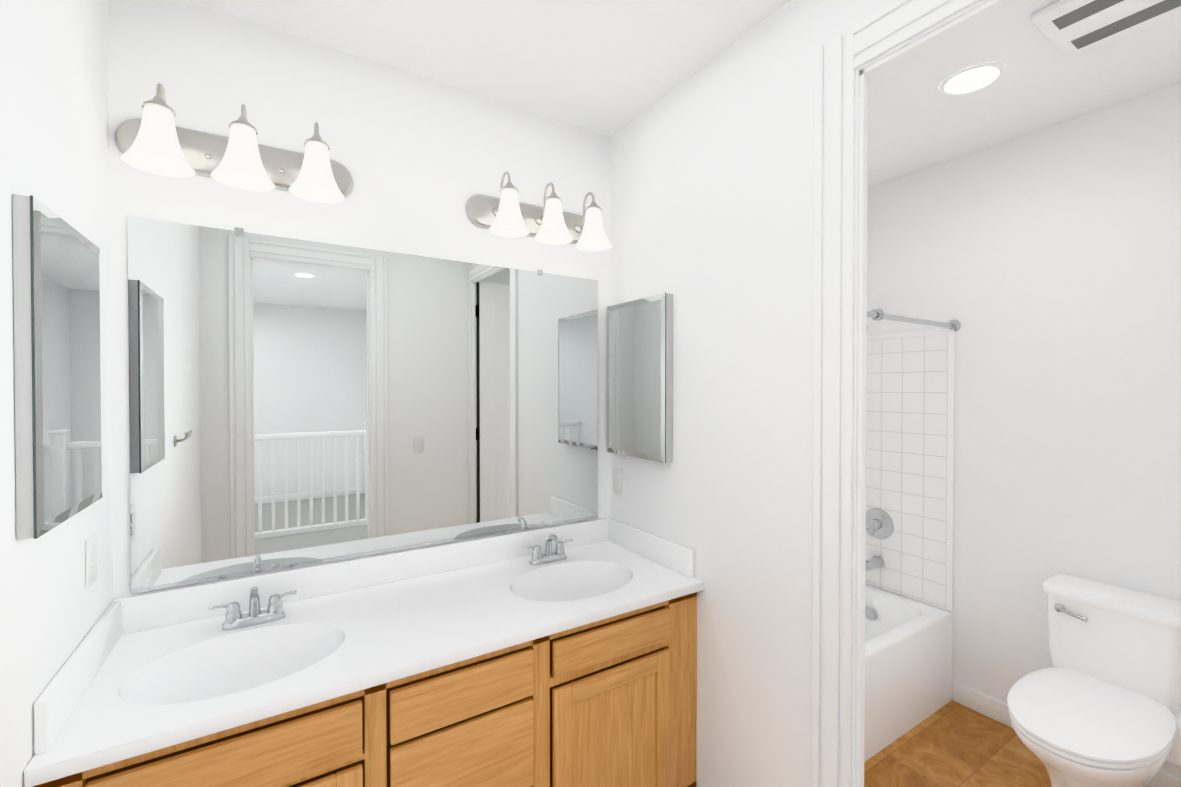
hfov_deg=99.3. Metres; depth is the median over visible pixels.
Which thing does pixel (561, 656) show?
bathroom vanity
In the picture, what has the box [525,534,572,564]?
faucet
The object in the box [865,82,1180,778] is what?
wall
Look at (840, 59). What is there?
door frame
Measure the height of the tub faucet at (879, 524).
1.449 m
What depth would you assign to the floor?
2.12 m
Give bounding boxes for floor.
[864,699,1050,786]
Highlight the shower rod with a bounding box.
[867,310,960,331]
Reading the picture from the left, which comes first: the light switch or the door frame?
the light switch
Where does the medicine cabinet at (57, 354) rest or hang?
attached to the wall at (54, 140)
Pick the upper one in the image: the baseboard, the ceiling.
the ceiling
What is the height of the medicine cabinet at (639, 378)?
0.645 m
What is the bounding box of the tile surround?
[865,328,954,611]
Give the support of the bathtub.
on the floor
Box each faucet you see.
[209,587,296,630]
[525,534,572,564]
[865,309,893,570]
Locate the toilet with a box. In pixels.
[1007,574,1180,786]
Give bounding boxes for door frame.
[812,0,1012,786]
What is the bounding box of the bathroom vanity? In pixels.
[24,517,703,786]
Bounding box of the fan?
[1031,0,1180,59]
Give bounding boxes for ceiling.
[185,0,1180,187]
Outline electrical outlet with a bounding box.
[85,534,96,588]
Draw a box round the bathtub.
[864,584,951,761]
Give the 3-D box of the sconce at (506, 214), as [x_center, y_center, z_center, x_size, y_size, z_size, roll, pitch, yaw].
[-0.164,-0.720,1.994,0.600,0.232,0.224,0,1,-32]
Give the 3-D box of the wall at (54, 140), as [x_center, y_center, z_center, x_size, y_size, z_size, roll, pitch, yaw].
[-0.871,0.203,0.544,0.120,2.700,1.950,0,1,-32]
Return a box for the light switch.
[613,467,622,495]
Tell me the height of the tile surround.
1.418 m
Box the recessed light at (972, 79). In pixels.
[939,62,1005,95]
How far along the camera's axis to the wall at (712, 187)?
1.65 m
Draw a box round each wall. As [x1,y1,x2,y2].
[0,0,112,786]
[107,0,609,599]
[610,0,892,786]
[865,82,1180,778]
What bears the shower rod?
attached to the wall at (1042, 267)
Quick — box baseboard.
[953,681,1180,786]
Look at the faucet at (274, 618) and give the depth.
1.46 m
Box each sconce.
[115,83,352,202]
[466,171,611,250]
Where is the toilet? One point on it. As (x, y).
(1097, 703)
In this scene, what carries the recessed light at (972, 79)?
in the ceiling
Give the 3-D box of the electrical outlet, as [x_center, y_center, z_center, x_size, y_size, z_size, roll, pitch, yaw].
[-1.224,0.411,1.233,0.008,0.117,0.072,0,1,-32]
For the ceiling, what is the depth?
1.74 m

